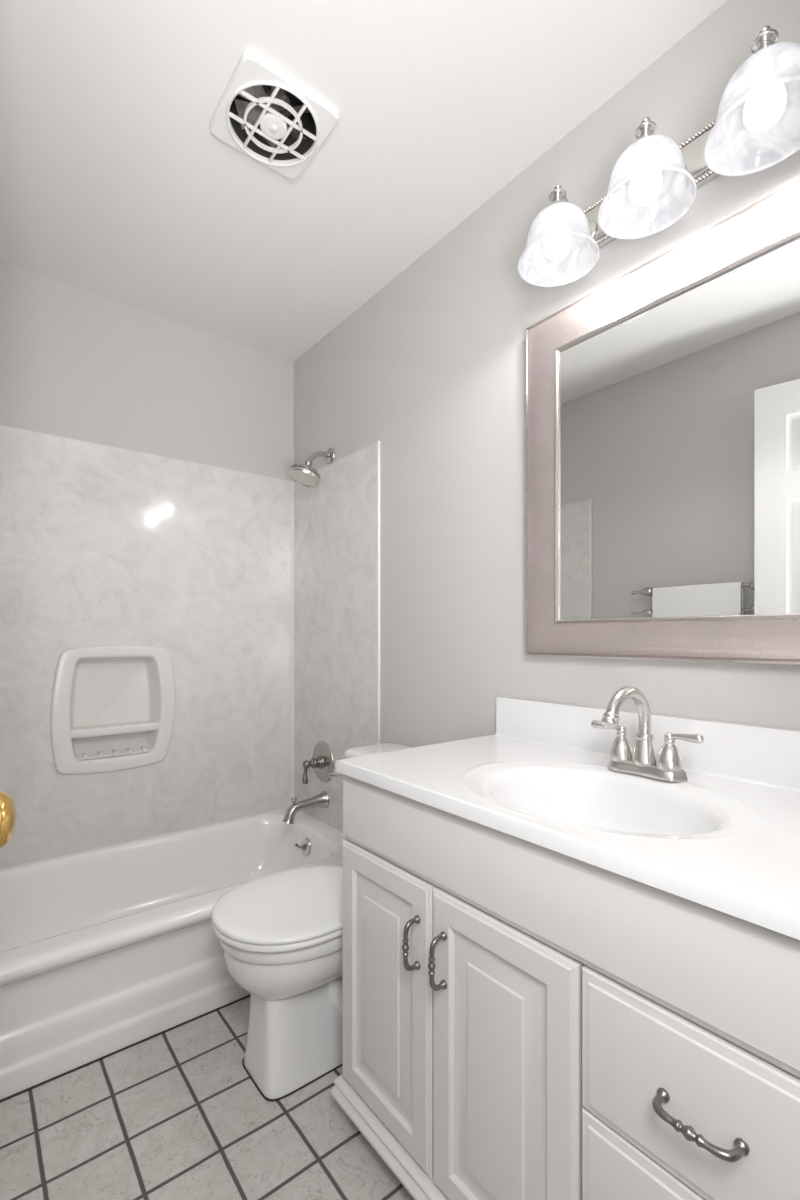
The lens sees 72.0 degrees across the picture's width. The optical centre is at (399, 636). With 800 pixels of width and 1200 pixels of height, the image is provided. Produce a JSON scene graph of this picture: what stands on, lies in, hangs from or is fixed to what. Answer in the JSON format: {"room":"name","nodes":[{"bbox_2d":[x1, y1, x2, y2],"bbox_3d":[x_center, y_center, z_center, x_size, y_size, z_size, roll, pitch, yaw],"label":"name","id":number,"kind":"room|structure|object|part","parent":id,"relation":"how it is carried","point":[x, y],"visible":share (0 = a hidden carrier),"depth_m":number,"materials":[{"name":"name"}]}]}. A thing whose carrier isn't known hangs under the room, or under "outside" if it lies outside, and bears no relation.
{"room":"bathroom","nodes":[
{"label":"bathroom","id":0,"kind":"room"},
{"bbox_2d":[0,792,15,847],"bbox_3d":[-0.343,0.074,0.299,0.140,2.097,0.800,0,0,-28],"label":"door knob","id":1,"kind":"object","parent":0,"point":[7,804],"depth_m":0.61,"materials":[{"name":"gold metal"}]},
{"bbox_2d":[0,262,293,480],"bbox_3d":[-1.106,-0.089,2.232,1.430,2.440,0.120,0,0,-38],"label":"wall","id":2,"kind":"structure","parent":0,"point":[77,364],"depth_m":2.20,"materials":[{"name":"grey paint"}]},
{"bbox_2d":[50,645,175,773],"bbox_3d":[-1.124,0.278,2.173,0.440,0.492,0.086,0,0,-38],"label":"soap niche","id":3,"kind":"object","parent":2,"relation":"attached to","point":[113,706],"visible":1,"depth_m":2.18,"materials":[{"name":"white plastic"}]},
{"bbox_2d":[71,721,158,737],"bbox_3d":[-1.122,0.369,2.174,0.316,0.039,0.083,0,0,-38],"label":"shelf","id":4,"kind":"object","parent":3,"relation":"attached to","point":[88,729],"depth_m":2.17,"materials":[{"name":"white plastic"}]},
{"bbox_2d":[0,997,413,1199],"bbox_3d":[0.197,1.161,0.585,1.670,0.060,4.320,0,0,-38],"label":"floor","id":5,"kind":"structure","parent":0,"point":[177,1113],"depth_m":1.25,"materials":[{"name":"grey tile"}]},
{"bbox_2d":[0,807,344,1102],"bbox_3d":[-0.842,0.969,1.898,1.428,0.323,0.730,0,0,-38],"label":"bathtub","id":6,"kind":"object","parent":5,"relation":"on","point":[106,951],"visible":0.66,"depth_m":1.64,"materials":[{"name":"white ceramic"}]},
{"bbox_2d":[0,425,379,867],"bbox_3d":[-0.851,0.034,1.911,1.430,1.546,0.700,0,0,-38],"label":"shower surround","id":7,"kind":"object","parent":6,"relation":"on","point":[262,593],"visible":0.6,"depth_m":2.24,"materials":[{"name":"stone"}]},
{"bbox_3d":[-0.509,0.035,2.612,0.010,1.544,0.010,0,0,-38],"label":"corner trim","id":8,"kind":"part","parent":7,"relation":"part of","materials":[{"name":"white plastic"}]},
{"bbox_2d":[283,791,329,823],"bbox_3d":[-0.402,0.722,2.324,0.199,0.106,0.074,0,0,-38],"label":"tub spout","id":9,"kind":"object","parent":7,"relation":"attached to","point":[322,799],"visible":1,"depth_m":2.31,"materials":[{"name":"silver metal"}]},
{"bbox_2d":[302,741,333,783],"bbox_3d":[-0.373,0.545,2.366,0.102,0.177,0.177,0,0,-38],"label":"shower valve","id":10,"kind":"object","parent":7,"relation":"attached to","point":[322,760],"visible":1,"depth_m":2.36,"materials":[{"name":"silver metal"}]},
{"bbox_3d":[-0.401,0.580,2.343,0.030,0.095,0.025,0,0,-38],"label":"lever handle","id":11,"kind":"part","parent":10,"relation":"part of","materials":[{"name":"grey metal"}]},
{"bbox_3d":[-0.376,0.545,2.363,0.087,0.060,0.060,0,0,-38],"label":"valve stem","id":12,"kind":"part","parent":10,"relation":"part of","materials":[{"name":"grey metal"}]},
{"bbox_3d":[-0.293,0.035,2.353,0.006,1.544,0.685,0,0,-38],"label":"panel","id":13,"kind":"part","parent":7,"relation":"part of","materials":[{"name":"stone"}]},
{"bbox_3d":[-0.080,0.034,2.079,0.010,1.545,0.008,0,0,-38],"label":"edge trim","id":14,"kind":"part","parent":7,"relation":"part of","materials":[{"name":"white paint"}]},
{"bbox_3d":[-0.414,0.877,2.299,0.048,0.029,0.022,0,0,-5],"label":"trip lever","id":15,"kind":"part","parent":6,"relation":"part of","materials":[{"name":"grey metal"}]},
{"bbox_3d":[-0.392,0.881,2.305,0.020,0.075,0.076,0,0,-38],"label":"overflow plate","id":16,"kind":"part","parent":6,"relation":"part of","materials":[{"name":"silver metal"}]},
{"bbox_2d":[211,743,412,1101],"bbox_3d":[-0.182,0.757,1.612,0.738,0.746,0.512,0,0,-38],"label":"toilet","id":17,"kind":"object","parent":5,"relation":"on","point":[280,934],"visible":0.41,"depth_m":1.39,"materials":[{"name":"white ceramic"}]},
{"bbox_3d":[-0.277,0.736,1.504,0.454,0.016,0.385,0,0,-38],"label":"seat","id":18,"kind":"part","parent":17,"relation":"part of","materials":[{"name":"white plastic"}]},
{"bbox_3d":[-0.278,0.717,1.504,0.454,0.020,0.386,0,0,-38],"label":"lid","id":19,"kind":"part","parent":17,"relation":"part of","materials":[{"name":"white plastic"}]},
{"bbox_3d":[-0.189,0.939,1.574,0.649,0.382,0.366,0,0,-38],"label":"bowl","id":20,"kind":"part","parent":17,"relation":"part of","materials":[{"name":"white ceramic"}]},
{"bbox_3d":[-0.199,0.468,1.871,0.096,0.028,0.026,0,0,26],"label":"flush lever","id":21,"kind":"part","parent":17,"relation":"part of","materials":[{"name":"silver metal"}]},
{"bbox_3d":[0.028,0.403,1.771,0.212,0.037,0.500,0,0,-38],"label":"tank lid","id":22,"kind":"part","parent":17,"relation":"part of","materials":[{"name":"white ceramic"}]},
{"bbox_2d":[331,774,799,1199],"bbox_3d":[0.376,0.723,1.041,0.579,0.815,1.043,0,0,-38],"label":"vanity cabinet","id":23,"kind":"object","parent":5,"relation":"on","point":[523,1020],"visible":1,"depth_m":0.83,"materials":[{"name":"white paint"}]},
{"bbox_3d":[-0.035,0.754,1.172,0.020,0.556,0.315,0,0,-38],"label":"door","id":24,"kind":"part","parent":23,"relation":"part of","materials":[{"name":"white paint"}]},
{"bbox_3d":[0.178,1.054,0.885,0.042,0.042,1.043,0,0,-38],"label":"moulding","id":25,"kind":"part","parent":23,"relation":"part of","materials":[{"name":"white paint"}]},
{"bbox_3d":[0.020,0.592,1.056,0.038,0.104,0.015,0,0,-38],"label":"handle","id":26,"kind":"part","parent":23,"relation":"part of","materials":[{"name":"grey metal"}]},
{"bbox_3d":[0.066,0.592,0.997,0.038,0.104,0.015,0,0,-38],"label":"handle","id":27,"kind":"part","parent":23,"relation":"part of","materials":[{"name":"grey metal"}]},
{"bbox_3d":[0.163,0.754,0.922,0.020,0.556,0.316,0,0,-38],"label":"door","id":28,"kind":"part","parent":23,"relation":"part of","materials":[{"name":"white paint"}]},
{"bbox_2d":[335,697,799,939],"bbox_3d":[0.390,0.296,1.043,0.556,0.242,1.039,0,0,-38],"label":"countertop","id":29,"kind":"structure","parent":23,"relation":"on","point":[725,839],"depth_m":1.06,"materials":[{"name":"white stone"}]},
{"bbox_2d":[591,686,703,781],"bbox_3d":[0.489,0.193,1.145,0.191,0.186,0.195,0,0,2],"label":"sink faucet","id":30,"kind":"object","parent":29,"relation":"on","point":[644,760],"visible":1,"depth_m":1.12,"materials":[{"name":"silver metal"}]},
{"bbox_3d":[0.460,0.199,1.212,0.021,0.022,0.080,0,0,-41],"label":"lever","id":31,"kind":"part","parent":30,"relation":"part of","materials":[{"name":"silver metal"}]},
{"bbox_3d":[0.462,0.153,1.111,0.151,0.106,0.025,0,0,-38],"label":"spout","id":32,"kind":"part","parent":30,"relation":"part of","materials":[{"name":"silver metal"}]},
{"bbox_3d":[0.511,0.274,1.150,0.056,0.023,0.173,0,0,-38],"label":"plate","id":33,"kind":"part","parent":30,"relation":"part of","materials":[{"name":"silver metal"}]},
{"bbox_3d":[0.556,0.199,1.082,0.021,0.022,0.082,0,0,-26],"label":"lever","id":34,"kind":"part","parent":30,"relation":"part of","materials":[{"name":"silver metal"}]},
{"bbox_3d":[0.367,0.765,0.664,0.020,0.174,0.332,0,0,-38],"label":"drawer","id":35,"kind":"part","parent":23,"relation":"part of","materials":[{"name":"white paint"}]},
{"bbox_3d":[0.367,0.575,0.664,0.020,0.200,0.332,0,0,-38],"label":"drawer","id":36,"kind":"part","parent":23,"relation":"part of","materials":[{"name":"white paint"}]},
{"bbox_3d":[0.344,0.575,0.645,0.038,0.015,0.104,0,0,-38],"label":"handle","id":37,"kind":"part","parent":23,"relation":"part of","materials":[{"name":"grey metal"}]},
{"bbox_2d":[0,0,726,361],"bbox_3d":[-0.337,-1.409,1.260,1.670,0.200,2.600,0,0,-38],"label":"ceiling","id":38,"kind":"structure","parent":0,"point":[116,184],"depth_m":1.43,"materials":[{"name":"white paint"}]},
{"bbox_2d":[210,49,338,178],"bbox_3d":[-0.320,-1.362,1.395,0.251,0.158,0.251,0,0,-38],"label":"exhaust fan","id":39,"kind":"object","parent":38,"relation":"attached to","point":[262,112],"visible":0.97,"depth_m":1.39,"materials":[{"name":"white plastic"}]},
{"bbox_2d":[229,87,316,162],"bbox_3d":[-0.320,-1.291,1.395,0.205,0.008,0.205,0,0,-38],"label":"grille","id":40,"kind":"object","parent":39,"relation":"attached to","point":[273,125],"depth_m":1.40,"materials":[{"name":"white plastic"}]},
{"bbox_3d":[-0.312,-1.383,1.401,0.076,0.092,0.076,0,0,-38],"label":"motor","id":41,"kind":"part","parent":39,"relation":"part of","materials":[{"name":"metal"}]},
{"bbox_2d":[294,0,799,746],"bbox_3d":[0.271,-0.089,1.740,0.120,2.440,2.600,0,0,-38],"label":"wall","id":42,"kind":"structure","parent":0,"point":[430,368],"depth_m":1.66,"materials":[{"name":"grey paint"}]},
{"bbox_2d":[288,448,334,487],"bbox_3d":[-0.371,-0.717,2.298,0.197,0.180,0.134,0,0,-38],"label":"shower","id":43,"kind":"object","parent":42,"relation":"attached to","point":[304,475],"visible":1,"depth_m":2.28,"materials":[{"name":"silver metal"}]},
{"bbox_3d":[-0.341,-0.751,2.324,0.118,0.067,0.021,0,0,-38],"label":"shower arm","id":44,"kind":"part","parent":43,"relation":"part of","materials":[{"name":"silver metal"}]},
{"bbox_2d":[495,697,799,791],"bbox_3d":[0.602,0.231,1.201,0.029,0.110,1.024,0,0,-38],"label":"backsplash","id":45,"kind":"structure","parent":42,"relation":"attached to","point":[755,754],"depth_m":1.18,"materials":[{"name":"white stone"}]},
{"bbox_2d":[518,25,799,286],"bbox_3d":[0.520,-0.974,1.140,0.234,0.196,0.630,0,0,-38],"label":"vanity light","id":46,"kind":"object","parent":42,"relation":"attached to","point":[656,180],"visible":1,"depth_m":1.09,"materials":[{"name":"white glass"}]},
{"bbox_3d":[0.369,-0.935,1.290,0.062,0.092,0.062,0,0,-38],"label":"bulb","id":47,"kind":"part","parent":46,"relation":"part of","materials":[{"name":"white glass"}]},
{"bbox_3d":[0.369,-0.931,1.290,0.184,0.110,0.184,0,0,-38],"label":"lamp shade","id":48,"kind":"part","parent":46,"relation":"part of","materials":[{"name":"white glass"}]},
{"bbox_3d":[0.418,-1.007,1.329,0.134,0.069,0.053,0,0,-38],"label":"arm","id":49,"kind":"part","parent":46,"relation":"part of","materials":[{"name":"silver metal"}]},
{"bbox_3d":[0.501,-0.935,1.124,0.062,0.092,0.062,0,0,-38],"label":"bulb","id":50,"kind":"part","parent":46,"relation":"part of","materials":[{"name":"white glass"}]},
{"bbox_3d":[0.501,-0.931,1.124,0.184,0.110,0.184,0,0,-38],"label":"lamp shade","id":51,"kind":"part","parent":46,"relation":"part of","materials":[{"name":"white glass"}]},
{"bbox_3d":[0.600,-1.063,1.204,0.008,0.009,0.621,0,0,-38],"label":"rope trim","id":52,"kind":"part","parent":46,"relation":"part of","materials":[{"name":"silver metal"}]},
{"bbox_3d":[0.604,-1.015,1.206,0.020,0.115,0.630,0,0,-38],"label":"plate","id":53,"kind":"part","parent":46,"relation":"part of","materials":[{"name":"silver metal"}]},
{"bbox_3d":[0.600,-0.966,1.204,0.008,0.009,0.621,0,0,-38],"label":"rope trim","id":54,"kind":"part","parent":46,"relation":"part of","materials":[{"name":"silver metal"}]},
{"bbox_3d":[0.633,-0.931,0.957,0.184,0.110,0.184,0,0,-38],"label":"lamp shade","id":55,"kind":"part","parent":46,"relation":"part of","materials":[{"name":"white glass"}]},
{"bbox_3d":[0.633,-0.935,0.957,0.062,0.092,0.062,0,0,-38],"label":"bulb","id":56,"kind":"part","parent":46,"relation":"part of","materials":[{"name":"white glass"}]},
{"bbox_2d":[525,179,799,664],"bbox_3d":[0.599,-0.393,1.200,0.036,0.892,0.795,0,0,-38],"label":"wall mirror","id":57,"kind":"object","parent":42,"relation":"attached to","point":[662,402],"visible":1,"depth_m":1.21,"materials":[{"name":"silver metal"}]},
{"bbox_2d":[560,237,799,619],"bbox_3d":[0.608,-0.393,1.206,0.010,0.700,0.603,0,0,-38],"label":"mirror glass","id":58,"kind":"object","parent":57,"relation":"attached to","point":[680,410],"depth_m":1.18,"materials":[{"name":"silver mirror"}]}
]}

